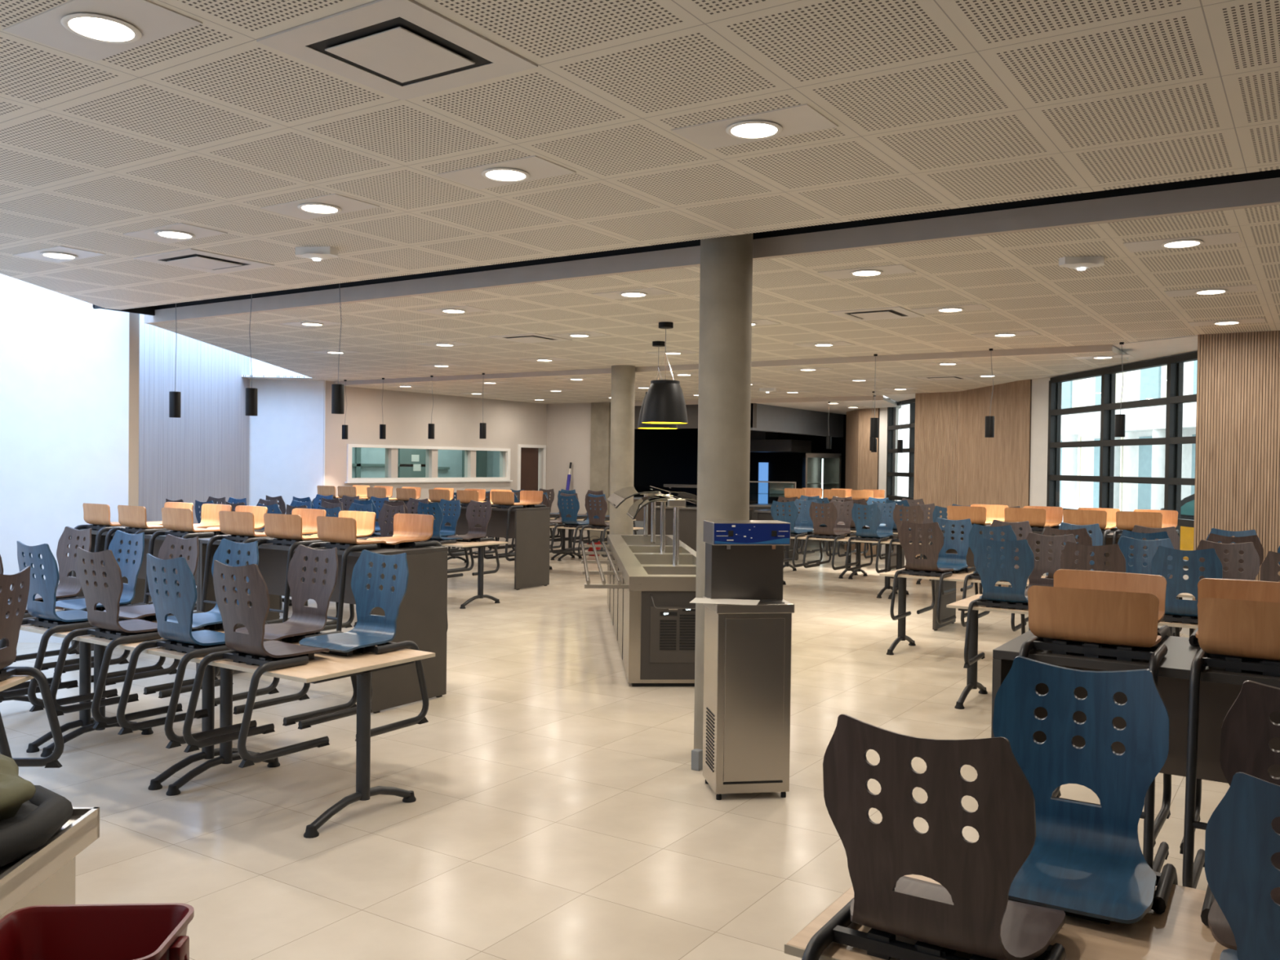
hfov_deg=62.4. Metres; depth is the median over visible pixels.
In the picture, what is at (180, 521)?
bar stool
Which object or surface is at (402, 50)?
ceiling vent
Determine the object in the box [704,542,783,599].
backsplash
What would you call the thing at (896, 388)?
recessed light
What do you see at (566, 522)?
chair
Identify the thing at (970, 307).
recessed light
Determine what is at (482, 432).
pendant
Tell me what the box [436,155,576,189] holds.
recessed light
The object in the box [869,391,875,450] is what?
pendant
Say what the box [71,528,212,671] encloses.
bar table
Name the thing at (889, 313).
ceiling vent
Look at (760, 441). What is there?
extractor hood
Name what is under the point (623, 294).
diffuser
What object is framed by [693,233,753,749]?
concrete column
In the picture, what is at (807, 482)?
shelf
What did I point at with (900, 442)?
pendant
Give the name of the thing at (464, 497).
bar stool
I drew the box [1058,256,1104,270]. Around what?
emergency light
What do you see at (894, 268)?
recessed light
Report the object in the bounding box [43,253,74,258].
diffuser
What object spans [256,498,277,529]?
chair
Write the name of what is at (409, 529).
bar stool
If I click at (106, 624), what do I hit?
chair
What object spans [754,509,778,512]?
countertop
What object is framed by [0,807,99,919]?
cabinet
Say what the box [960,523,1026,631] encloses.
chair
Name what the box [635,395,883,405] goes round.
trim
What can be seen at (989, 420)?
pendant
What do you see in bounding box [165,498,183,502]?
chair
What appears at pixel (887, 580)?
dining table
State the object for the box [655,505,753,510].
countertop
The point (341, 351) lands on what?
recessed light
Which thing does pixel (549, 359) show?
recessed light
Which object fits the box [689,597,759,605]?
paper sheet
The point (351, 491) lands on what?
bar stool
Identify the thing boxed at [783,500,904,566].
bar table
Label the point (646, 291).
recessed light
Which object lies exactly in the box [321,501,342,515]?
chair
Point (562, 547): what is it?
dining table
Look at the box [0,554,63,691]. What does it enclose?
chair
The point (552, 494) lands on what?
chair
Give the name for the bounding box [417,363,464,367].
recessed light
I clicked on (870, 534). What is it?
chair
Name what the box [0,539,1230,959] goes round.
floor
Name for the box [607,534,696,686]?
countertop
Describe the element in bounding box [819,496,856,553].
chair
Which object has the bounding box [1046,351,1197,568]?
window
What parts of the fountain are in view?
spout, control panel, door, spout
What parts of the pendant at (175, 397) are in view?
lamp shade, cord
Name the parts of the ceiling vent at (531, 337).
plate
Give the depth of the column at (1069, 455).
34.56 m
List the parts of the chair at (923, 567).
leg, under frame, leg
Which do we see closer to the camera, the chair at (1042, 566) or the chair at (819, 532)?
the chair at (1042, 566)
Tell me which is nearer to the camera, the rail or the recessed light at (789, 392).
the rail
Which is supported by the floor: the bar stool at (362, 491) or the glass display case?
the glass display case
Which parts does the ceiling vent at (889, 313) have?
plate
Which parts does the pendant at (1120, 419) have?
lamp shade, cord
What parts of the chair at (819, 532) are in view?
leg, under frame, leg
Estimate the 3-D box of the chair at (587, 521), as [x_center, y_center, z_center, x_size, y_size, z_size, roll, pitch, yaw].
[-0.764,0.663,16.451,0.445,0.892,0.538,1,1,34]
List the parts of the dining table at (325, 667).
under frame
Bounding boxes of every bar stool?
[68,502,127,576]
[102,505,171,604]
[131,502,196,605]
[143,507,222,604]
[193,503,231,610]
[200,511,271,612]
[207,505,282,617]
[248,513,324,622]
[263,508,338,625]
[302,515,386,631]
[311,485,342,502]
[311,511,376,631]
[337,486,369,506]
[352,484,369,497]
[360,485,392,497]
[363,487,398,506]
[366,513,448,631]
[389,486,421,501]
[393,488,429,512]
[427,487,460,551]
[428,488,464,555]
[448,489,493,558]
[450,488,492,554]
[474,489,514,555]
[484,491,526,560]
[507,490,546,556]
[782,488,812,542]
[801,488,822,541]
[821,488,846,544]
[829,488,852,500]
[850,489,877,546]
[863,488,884,502]
[942,506,991,595]
[960,504,1011,591]
[998,507,1049,586]
[1018,585,1168,872]
[1023,506,1063,589]
[1052,568,1171,847]
[1062,509,1111,564]
[1078,507,1121,531]
[1112,511,1162,544]
[1133,509,1179,599]
[1179,577,1279,853]
[1182,597,1279,888]
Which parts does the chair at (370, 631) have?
leg, under frame, leg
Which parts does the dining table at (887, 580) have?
under frame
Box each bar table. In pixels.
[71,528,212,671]
[199,538,447,713]
[318,501,406,523]
[411,506,550,590]
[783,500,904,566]
[932,525,1176,635]
[991,630,1279,783]
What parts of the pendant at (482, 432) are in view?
lamp shade, cord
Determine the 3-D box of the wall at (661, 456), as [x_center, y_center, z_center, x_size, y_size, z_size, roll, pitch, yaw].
[2.184,-0.121,22.775,5.000,3.020,6.650,1,1,33]
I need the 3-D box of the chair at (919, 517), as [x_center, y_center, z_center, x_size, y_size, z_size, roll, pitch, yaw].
[3.475,0.760,13.552,0.445,0.892,0.538,1,1,32]
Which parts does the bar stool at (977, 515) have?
leg, under frame, leg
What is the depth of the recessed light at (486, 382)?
15.62 m
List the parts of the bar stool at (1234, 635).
leg, under frame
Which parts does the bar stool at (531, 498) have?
under frame, leg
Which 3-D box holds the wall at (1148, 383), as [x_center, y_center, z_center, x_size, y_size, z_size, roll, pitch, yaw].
[15.095,-2.901,26.010,1.300,9.200,40.000,1,1,-4]
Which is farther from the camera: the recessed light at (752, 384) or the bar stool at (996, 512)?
the recessed light at (752, 384)
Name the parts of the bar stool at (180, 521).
leg, under frame, leg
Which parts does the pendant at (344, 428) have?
lamp shade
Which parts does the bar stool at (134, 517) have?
leg, under frame, leg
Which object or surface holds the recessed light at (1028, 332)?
in the ceiling at (935, 105)
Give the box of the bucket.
[586,536,601,555]
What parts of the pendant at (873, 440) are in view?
lamp shade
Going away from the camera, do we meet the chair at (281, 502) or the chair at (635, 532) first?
the chair at (281, 502)
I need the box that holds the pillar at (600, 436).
[589,402,610,549]
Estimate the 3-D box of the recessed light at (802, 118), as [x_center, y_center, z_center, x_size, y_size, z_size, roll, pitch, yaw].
[0.424,-1.302,3.923,0.550,0.015,0.280,1,1,33]
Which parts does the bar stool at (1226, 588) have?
leg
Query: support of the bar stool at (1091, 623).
hanging from the bar table at (1220, 688)
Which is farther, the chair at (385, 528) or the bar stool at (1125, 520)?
the chair at (385, 528)
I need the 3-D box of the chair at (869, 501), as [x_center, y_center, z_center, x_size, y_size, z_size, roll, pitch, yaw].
[3.654,0.719,16.437,0.445,0.892,0.538,1,1,34]
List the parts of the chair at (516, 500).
leg, leg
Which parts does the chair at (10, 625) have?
leg, under frame, leg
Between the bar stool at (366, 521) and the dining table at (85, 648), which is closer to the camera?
the dining table at (85, 648)
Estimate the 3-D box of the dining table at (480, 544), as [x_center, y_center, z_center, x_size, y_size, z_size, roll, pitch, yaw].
[-2.583,1.108,12.993,1.803,0.740,0.803,1,1,33]
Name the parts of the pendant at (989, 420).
lamp shade, cord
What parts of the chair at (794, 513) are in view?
under frame, leg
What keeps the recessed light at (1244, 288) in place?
in the ceiling at (935, 105)
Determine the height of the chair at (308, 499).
0.892 m
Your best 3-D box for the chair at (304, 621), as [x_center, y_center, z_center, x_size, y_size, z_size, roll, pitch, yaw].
[-1.874,0.813,5.741,0.445,0.895,0.538,1,1,34]
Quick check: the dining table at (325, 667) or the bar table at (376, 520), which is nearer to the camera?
the dining table at (325, 667)
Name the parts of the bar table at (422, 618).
panel, modesty panel, panel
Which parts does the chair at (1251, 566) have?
leg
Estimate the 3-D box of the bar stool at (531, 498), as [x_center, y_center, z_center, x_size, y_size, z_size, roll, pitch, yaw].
[-1.574,0.612,14.755,0.429,0.925,0.491,1,1,33]
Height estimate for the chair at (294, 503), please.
0.892 m
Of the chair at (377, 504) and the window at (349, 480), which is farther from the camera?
the window at (349, 480)
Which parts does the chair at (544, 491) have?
leg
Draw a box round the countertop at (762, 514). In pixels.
[754,509,778,519]
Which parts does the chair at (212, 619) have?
leg, under frame, leg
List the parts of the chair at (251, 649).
leg, under frame, leg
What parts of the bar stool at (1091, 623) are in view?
leg, under frame, leg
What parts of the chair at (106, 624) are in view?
leg, under frame, leg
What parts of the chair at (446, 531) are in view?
leg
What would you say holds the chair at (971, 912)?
hanging from the dining table at (1180, 932)
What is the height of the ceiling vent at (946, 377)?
0.018 m
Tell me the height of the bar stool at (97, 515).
0.929 m
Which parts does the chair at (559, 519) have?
leg, leg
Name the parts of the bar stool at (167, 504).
leg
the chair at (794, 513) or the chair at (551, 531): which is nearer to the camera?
the chair at (794, 513)
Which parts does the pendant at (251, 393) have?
cord, lamp shade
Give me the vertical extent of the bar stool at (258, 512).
0.929 m
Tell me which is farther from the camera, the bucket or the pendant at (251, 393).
the bucket
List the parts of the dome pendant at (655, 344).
lamp shade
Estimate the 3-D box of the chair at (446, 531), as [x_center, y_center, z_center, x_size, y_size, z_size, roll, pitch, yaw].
[-2.486,0.690,13.264,0.445,0.892,0.538,1,1,33]
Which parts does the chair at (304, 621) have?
leg, under frame, leg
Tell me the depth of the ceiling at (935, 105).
4.49 m
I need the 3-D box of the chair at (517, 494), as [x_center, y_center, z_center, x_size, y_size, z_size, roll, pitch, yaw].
[-2.192,0.632,17.381,0.445,0.892,0.538,1,1,34]
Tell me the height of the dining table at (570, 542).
0.740 m
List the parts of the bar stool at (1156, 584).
leg, leg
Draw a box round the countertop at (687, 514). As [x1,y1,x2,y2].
[655,505,753,551]
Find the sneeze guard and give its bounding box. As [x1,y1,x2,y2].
[606,485,697,565]
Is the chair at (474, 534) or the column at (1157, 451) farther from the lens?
the column at (1157, 451)
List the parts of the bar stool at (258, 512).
leg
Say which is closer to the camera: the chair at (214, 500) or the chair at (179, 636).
the chair at (179, 636)
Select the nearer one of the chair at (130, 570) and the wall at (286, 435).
the chair at (130, 570)
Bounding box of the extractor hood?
[750,430,811,452]
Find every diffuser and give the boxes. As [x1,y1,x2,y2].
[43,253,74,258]
[68,17,134,40]
[158,231,191,238]
[302,204,337,213]
[303,323,320,325]
[436,344,452,346]
[444,310,463,312]
[485,170,525,180]
[571,334,587,337]
[622,293,644,296]
[730,123,777,137]
[816,344,831,346]
[853,271,879,275]
[939,308,961,311]
[996,334,1014,336]
[1164,240,1199,247]
[1197,290,1224,293]
[1215,322,1238,324]
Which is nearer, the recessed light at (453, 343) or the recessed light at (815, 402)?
the recessed light at (453, 343)
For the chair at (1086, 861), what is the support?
hanging from the dining table at (1180, 932)
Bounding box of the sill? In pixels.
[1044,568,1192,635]
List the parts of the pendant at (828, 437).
lamp shade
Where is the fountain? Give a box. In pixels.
[702,520,794,799]
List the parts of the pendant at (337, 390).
lamp shade, cord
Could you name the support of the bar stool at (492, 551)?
hanging from the bar table at (530, 527)
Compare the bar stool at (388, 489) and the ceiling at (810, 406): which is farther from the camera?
the ceiling at (810, 406)
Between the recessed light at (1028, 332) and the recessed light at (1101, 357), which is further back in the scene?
the recessed light at (1101, 357)
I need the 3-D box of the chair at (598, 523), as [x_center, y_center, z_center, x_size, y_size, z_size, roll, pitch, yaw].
[-0.585,0.678,15.660,0.445,0.892,0.538,1,1,34]
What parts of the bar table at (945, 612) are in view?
panel, modesty panel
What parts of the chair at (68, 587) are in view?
leg, under frame, leg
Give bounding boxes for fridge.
[801,453,841,542]
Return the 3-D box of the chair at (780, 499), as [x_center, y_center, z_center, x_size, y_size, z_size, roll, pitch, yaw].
[2.383,0.700,16.590,0.445,0.892,0.538,1,1,33]
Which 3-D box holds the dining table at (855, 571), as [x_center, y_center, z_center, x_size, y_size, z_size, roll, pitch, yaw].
[3.808,1.141,16.003,1.203,0.740,0.803,1,1,33]
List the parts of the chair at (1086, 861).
under frame, leg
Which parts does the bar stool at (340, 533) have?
leg, under frame, leg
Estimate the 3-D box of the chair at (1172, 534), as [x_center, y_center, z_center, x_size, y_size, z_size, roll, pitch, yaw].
[4.343,0.840,8.972,0.445,0.892,0.538,1,1,33]
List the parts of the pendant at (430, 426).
lamp shade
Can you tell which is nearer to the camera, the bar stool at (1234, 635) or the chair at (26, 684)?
the bar stool at (1234, 635)
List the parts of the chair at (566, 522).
leg, under frame, leg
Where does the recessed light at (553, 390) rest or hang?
in the ceiling at (893, 374)
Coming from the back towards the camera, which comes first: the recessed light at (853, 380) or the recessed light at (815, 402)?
the recessed light at (815, 402)
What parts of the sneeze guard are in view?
post, post, post, post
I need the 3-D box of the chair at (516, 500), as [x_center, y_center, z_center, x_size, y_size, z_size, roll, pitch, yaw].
[-1.995,0.646,16.578,0.445,0.892,0.538,1,1,33]
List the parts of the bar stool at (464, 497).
leg, under frame, leg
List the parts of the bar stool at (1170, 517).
leg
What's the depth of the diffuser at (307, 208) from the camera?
5.23 m
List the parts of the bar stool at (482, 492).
leg, leg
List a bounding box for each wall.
[0,273,139,642]
[138,314,249,600]
[248,357,325,514]
[323,381,546,556]
[351,447,499,478]
[546,403,591,550]
[633,414,846,506]
[750,403,843,437]
[844,408,879,555]
[878,397,898,557]
[913,379,1031,586]
[1059,360,1197,511]
[1192,330,1279,630]
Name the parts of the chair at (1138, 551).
leg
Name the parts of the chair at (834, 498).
leg, leg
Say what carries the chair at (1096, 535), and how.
hanging from the dining table at (957, 576)
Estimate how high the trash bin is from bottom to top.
0.280 m
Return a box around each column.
[608,364,635,534]
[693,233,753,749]
[1060,434,1078,524]
[1113,436,1120,528]
[1151,429,1165,510]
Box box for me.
[691,748,702,770]
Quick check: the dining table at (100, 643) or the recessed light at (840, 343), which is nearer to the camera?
the dining table at (100, 643)
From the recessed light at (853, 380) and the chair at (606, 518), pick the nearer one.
the recessed light at (853, 380)
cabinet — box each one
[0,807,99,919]
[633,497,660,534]
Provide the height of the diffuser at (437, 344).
0.004 m
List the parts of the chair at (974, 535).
leg, under frame, leg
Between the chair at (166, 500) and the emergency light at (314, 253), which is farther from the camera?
the chair at (166, 500)
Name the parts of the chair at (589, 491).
leg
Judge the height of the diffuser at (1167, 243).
0.004 m
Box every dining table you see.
[0,608,136,752]
[0,675,34,691]
[22,618,260,790]
[147,639,435,838]
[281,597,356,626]
[441,540,507,608]
[447,534,466,562]
[508,517,574,559]
[549,525,643,569]
[553,518,635,560]
[782,528,857,578]
[782,533,897,598]
[784,874,1227,959]
[848,529,931,584]
[879,568,1045,655]
[883,541,1027,599]
[946,594,1198,709]
[1176,592,1195,598]
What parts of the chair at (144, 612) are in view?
leg, under frame, leg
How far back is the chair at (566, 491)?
19.22 m
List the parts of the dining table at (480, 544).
under frame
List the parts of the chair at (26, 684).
leg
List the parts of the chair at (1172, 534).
leg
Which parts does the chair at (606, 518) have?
leg, leg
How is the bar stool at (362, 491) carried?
hanging from the bar table at (376, 520)
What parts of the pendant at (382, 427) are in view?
lamp shade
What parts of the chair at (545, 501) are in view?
leg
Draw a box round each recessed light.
[3,0,202,61]
[13,245,106,262]
[122,222,227,243]
[260,193,379,219]
[280,320,344,327]
[310,349,360,354]
[388,384,421,386]
[417,305,489,315]
[417,341,472,346]
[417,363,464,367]
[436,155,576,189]
[458,391,492,394]
[469,381,510,383]
[519,357,568,361]
[524,398,555,399]
[537,389,574,391]
[547,331,611,337]
[556,377,596,380]
[592,287,675,299]
[635,386,649,388]
[646,350,698,355]
[660,372,698,376]
[671,103,838,149]
[683,394,698,395]
[751,319,779,325]
[751,382,768,385]
[774,391,812,393]
[782,367,833,371]
[794,341,853,346]
[815,402,849,404]
[817,264,915,279]
[835,378,882,381]
[836,406,869,408]
[880,387,920,390]
[910,303,991,314]
[920,360,975,365]
[964,373,1011,377]
[970,330,1039,337]
[1072,354,1133,359]
[1123,231,1241,252]
[1164,284,1257,297]
[1187,317,1266,326]
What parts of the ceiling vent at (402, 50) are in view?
plate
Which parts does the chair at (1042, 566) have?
leg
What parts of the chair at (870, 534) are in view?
leg, under frame, leg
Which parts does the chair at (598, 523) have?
leg, under frame, leg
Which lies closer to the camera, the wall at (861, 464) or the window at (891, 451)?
the window at (891, 451)
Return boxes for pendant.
[168,302,181,417]
[245,293,257,416]
[331,288,344,413]
[342,379,347,439]
[379,377,386,439]
[427,375,434,439]
[479,373,486,439]
[637,341,677,429]
[641,321,688,423]
[826,401,831,448]
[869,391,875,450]
[870,354,879,437]
[871,395,876,452]
[897,401,902,453]
[984,348,994,437]
[1115,342,1125,436]
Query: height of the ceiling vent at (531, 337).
0.018 m
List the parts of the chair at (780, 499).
leg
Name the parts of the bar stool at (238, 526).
leg, under frame, leg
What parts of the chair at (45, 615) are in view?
leg, under frame, leg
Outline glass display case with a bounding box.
[749,480,795,519]
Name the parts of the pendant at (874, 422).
lamp shade, cord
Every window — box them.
[344,444,512,483]
[885,398,915,502]
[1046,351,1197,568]
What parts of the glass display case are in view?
frame, panel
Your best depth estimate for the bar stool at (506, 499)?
14.23 m
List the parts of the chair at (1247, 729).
leg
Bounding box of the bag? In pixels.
[0,754,73,866]
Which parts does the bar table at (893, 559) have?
panel, panel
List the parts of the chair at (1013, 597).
leg, under frame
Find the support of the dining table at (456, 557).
on the floor
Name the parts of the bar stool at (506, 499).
leg, under frame, leg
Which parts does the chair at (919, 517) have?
leg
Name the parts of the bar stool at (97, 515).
leg, under frame, leg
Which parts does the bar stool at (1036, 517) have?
under frame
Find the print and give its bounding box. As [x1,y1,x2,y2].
[715,537,789,543]
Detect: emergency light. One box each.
[295,246,337,261]
[759,387,776,392]
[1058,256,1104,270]
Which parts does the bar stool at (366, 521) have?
leg, leg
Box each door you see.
[517,444,546,490]
[758,462,768,503]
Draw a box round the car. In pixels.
[1160,493,1194,559]
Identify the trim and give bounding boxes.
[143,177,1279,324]
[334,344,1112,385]
[351,447,487,477]
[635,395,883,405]
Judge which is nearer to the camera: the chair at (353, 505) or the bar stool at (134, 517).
the bar stool at (134, 517)
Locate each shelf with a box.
[663,484,697,488]
[749,493,784,494]
[807,482,838,484]
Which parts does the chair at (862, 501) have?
leg, under frame, leg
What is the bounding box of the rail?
[579,541,628,588]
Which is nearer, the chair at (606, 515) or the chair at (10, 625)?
the chair at (10, 625)
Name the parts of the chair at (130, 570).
leg, under frame, leg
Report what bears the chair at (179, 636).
hanging from the dining table at (325, 667)
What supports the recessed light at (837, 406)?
in the ceiling at (810, 406)
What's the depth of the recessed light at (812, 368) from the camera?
12.85 m
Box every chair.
[0,541,119,711]
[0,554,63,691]
[0,565,64,768]
[8,526,93,670]
[49,546,182,728]
[53,529,165,682]
[103,533,220,694]
[116,553,257,748]
[158,538,279,706]
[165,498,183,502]
[182,560,329,768]
[195,500,213,523]
[206,496,226,504]
[226,501,244,511]
[227,497,246,509]
[232,544,356,725]
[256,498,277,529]
[257,502,282,529]
[265,495,285,514]
[285,504,307,514]
[290,499,311,512]
[292,496,317,533]
[297,549,429,741]
[312,493,333,509]
[319,506,341,517]
[320,497,340,508]
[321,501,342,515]
[340,495,359,511]
[347,502,373,537]
[353,498,388,537]
[369,496,389,533]
[377,503,404,537]
[383,500,408,535]
[405,497,428,514]
[417,501,462,577]
[439,498,469,570]
[447,500,499,575]
[450,492,457,501]
[484,492,505,549]
[492,493,518,551]
[501,491,519,546]
[505,488,524,538]
[513,492,552,546]
[532,489,559,541]
[538,488,559,536]
[539,493,563,552]
[549,488,580,538]
[549,493,583,550]
[550,494,592,555]
[552,490,588,542]
[570,493,608,551]
[573,489,608,541]
[577,495,609,557]
[581,491,609,544]
[596,522,636,551]
[601,515,635,542]
[770,500,808,567]
[777,496,809,554]
[783,498,822,564]
[789,495,825,551]
[800,497,839,555]
[801,714,1066,959]
[802,502,848,569]
[816,500,859,566]
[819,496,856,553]
[837,497,876,558]
[844,502,891,573]
[855,497,893,556]
[857,501,897,568]
[879,499,918,559]
[887,504,931,572]
[889,520,955,624]
[890,497,924,558]
[902,502,935,568]
[916,517,977,617]
[929,506,947,545]
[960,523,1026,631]
[963,537,1034,668]
[977,519,1032,622]
[992,656,1177,924]
[1020,532,1078,634]
[1042,526,1092,578]
[1045,522,1102,575]
[1060,541,1125,572]
[1117,529,1173,635]
[1118,536,1179,636]
[1129,524,1182,636]
[1151,546,1222,623]
[1189,539,1259,636]
[1200,680,1279,950]
[1204,772,1279,959]
[1205,528,1260,543]
[1207,533,1263,580]
[1259,551,1279,582]
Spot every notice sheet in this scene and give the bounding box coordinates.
[411,454,418,461]
[413,464,421,471]
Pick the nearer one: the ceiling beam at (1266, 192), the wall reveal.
the ceiling beam at (1266, 192)
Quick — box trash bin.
[0,902,194,959]
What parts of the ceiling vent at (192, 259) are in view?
plate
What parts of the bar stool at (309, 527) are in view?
leg, leg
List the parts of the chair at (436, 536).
under frame, leg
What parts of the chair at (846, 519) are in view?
leg, leg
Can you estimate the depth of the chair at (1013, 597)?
7.24 m
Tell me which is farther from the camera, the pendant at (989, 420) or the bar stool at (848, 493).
the bar stool at (848, 493)
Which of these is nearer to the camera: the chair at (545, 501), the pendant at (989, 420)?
the pendant at (989, 420)
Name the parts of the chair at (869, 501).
leg, leg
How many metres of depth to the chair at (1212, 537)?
8.00 m
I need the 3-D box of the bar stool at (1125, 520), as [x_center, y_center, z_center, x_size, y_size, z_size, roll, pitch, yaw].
[4.764,0.762,10.078,0.429,0.925,0.491,1,1,33]
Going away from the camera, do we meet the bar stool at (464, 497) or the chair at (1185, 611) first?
the chair at (1185, 611)
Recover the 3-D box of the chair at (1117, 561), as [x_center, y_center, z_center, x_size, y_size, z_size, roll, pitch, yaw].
[3.029,0.855,7.029,0.445,0.895,0.538,1,1,33]
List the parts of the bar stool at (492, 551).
leg, leg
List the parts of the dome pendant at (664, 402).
lamp shade, cord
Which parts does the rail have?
rail, rail, rail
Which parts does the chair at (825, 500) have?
leg, leg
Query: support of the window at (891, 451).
in the wall at (883, 411)
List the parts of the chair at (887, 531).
leg, leg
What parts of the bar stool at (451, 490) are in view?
leg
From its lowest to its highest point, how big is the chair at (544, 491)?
0.892 m
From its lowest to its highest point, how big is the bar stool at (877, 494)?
0.925 m
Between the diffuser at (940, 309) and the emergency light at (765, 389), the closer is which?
the diffuser at (940, 309)
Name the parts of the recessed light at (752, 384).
mounting panel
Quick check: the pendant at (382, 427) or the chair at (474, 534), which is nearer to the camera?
the chair at (474, 534)
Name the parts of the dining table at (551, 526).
under frame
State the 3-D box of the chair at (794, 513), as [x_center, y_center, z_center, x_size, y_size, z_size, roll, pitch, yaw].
[2.025,0.728,14.497,0.445,0.892,0.538,1,1,33]
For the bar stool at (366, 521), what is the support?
hanging from the bar table at (422, 618)
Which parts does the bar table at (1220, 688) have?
panel, modesty panel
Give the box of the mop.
[560,462,572,549]
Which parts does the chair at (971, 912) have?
leg, under frame, leg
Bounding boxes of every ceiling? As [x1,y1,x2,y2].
[0,0,1279,381]
[333,346,1128,404]
[758,396,900,414]
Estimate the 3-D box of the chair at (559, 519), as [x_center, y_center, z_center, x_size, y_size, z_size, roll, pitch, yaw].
[-1.214,0.653,16.744,0.445,0.892,0.538,1,1,32]
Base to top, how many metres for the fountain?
1.410 m
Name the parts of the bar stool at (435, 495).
leg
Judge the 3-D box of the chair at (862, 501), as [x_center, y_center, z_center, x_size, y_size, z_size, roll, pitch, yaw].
[3.298,0.721,15.995,0.445,0.892,0.538,1,1,32]
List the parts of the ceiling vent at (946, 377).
plate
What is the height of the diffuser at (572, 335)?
0.004 m
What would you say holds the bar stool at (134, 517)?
hanging from the bar table at (140, 584)
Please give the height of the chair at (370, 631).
0.895 m
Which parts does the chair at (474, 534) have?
leg, under frame, leg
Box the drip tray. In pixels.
[746,599,784,604]
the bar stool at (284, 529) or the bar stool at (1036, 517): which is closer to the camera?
the bar stool at (284, 529)
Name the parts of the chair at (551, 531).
leg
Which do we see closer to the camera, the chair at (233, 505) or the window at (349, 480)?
the chair at (233, 505)
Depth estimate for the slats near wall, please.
9.46 m
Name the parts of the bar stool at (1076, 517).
under frame, leg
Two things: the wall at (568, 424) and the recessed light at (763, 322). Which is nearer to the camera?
the recessed light at (763, 322)
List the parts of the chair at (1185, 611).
under frame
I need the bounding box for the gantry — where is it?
[663,484,697,494]
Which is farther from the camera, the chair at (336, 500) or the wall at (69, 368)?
the chair at (336, 500)
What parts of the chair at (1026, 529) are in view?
leg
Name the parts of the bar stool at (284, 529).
leg, under frame, leg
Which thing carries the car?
on the ground
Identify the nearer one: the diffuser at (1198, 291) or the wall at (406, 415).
the diffuser at (1198, 291)
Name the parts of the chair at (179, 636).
leg, under frame, leg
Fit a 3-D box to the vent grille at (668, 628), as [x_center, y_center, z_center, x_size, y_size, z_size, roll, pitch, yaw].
[0.214,1.184,8.065,0.125,0.226,0.005,1,1,-4]
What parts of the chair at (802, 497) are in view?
leg, leg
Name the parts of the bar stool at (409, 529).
under frame, leg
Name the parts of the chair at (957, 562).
leg, under frame, leg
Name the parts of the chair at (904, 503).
leg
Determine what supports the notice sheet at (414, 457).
attached to the wall at (452, 459)
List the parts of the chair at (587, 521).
leg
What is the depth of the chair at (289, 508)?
11.21 m
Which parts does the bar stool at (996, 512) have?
leg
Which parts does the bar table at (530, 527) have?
modesty panel, panel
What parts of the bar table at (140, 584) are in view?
panel, modesty panel, panel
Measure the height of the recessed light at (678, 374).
0.015 m
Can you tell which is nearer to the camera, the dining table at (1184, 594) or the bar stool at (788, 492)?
the dining table at (1184, 594)
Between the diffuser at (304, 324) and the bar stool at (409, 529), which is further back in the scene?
the diffuser at (304, 324)
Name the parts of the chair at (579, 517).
leg, leg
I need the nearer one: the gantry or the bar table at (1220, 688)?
the bar table at (1220, 688)
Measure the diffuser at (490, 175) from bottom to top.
0.004 m
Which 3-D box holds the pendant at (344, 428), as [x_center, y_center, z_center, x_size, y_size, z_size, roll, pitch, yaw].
[-4.559,-1.089,16.329,0.092,0.917,0.092,1,1,33]
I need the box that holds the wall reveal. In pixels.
[1029,377,1062,575]
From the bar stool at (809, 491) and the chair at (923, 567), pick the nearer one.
the chair at (923, 567)
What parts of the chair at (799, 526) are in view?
leg, leg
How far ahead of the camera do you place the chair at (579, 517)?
18.27 m
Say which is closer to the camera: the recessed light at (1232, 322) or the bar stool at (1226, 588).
the bar stool at (1226, 588)
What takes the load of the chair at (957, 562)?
hanging from the dining table at (957, 576)
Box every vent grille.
[659,620,676,649]
[679,614,695,649]
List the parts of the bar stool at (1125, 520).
leg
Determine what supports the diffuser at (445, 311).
attached to the recessed light at (458, 309)
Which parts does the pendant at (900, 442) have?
lamp shade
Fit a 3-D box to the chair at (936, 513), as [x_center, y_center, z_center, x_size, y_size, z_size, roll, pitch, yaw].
[3.906,0.769,13.272,0.445,0.892,0.538,1,1,33]
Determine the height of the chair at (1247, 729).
0.895 m
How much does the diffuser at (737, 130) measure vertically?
0.004 m
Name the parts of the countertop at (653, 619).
panel, grab rail, service door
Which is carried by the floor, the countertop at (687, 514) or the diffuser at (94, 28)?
the countertop at (687, 514)
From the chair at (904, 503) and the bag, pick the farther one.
the chair at (904, 503)
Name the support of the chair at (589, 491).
hanging from the dining table at (570, 542)
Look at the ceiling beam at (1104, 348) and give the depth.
12.28 m
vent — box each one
[133,248,274,273]
[256,0,537,100]
[488,333,572,343]
[705,706,714,772]
[827,306,924,321]
[915,375,974,380]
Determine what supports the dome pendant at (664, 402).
hanging from the ceiling at (935, 105)

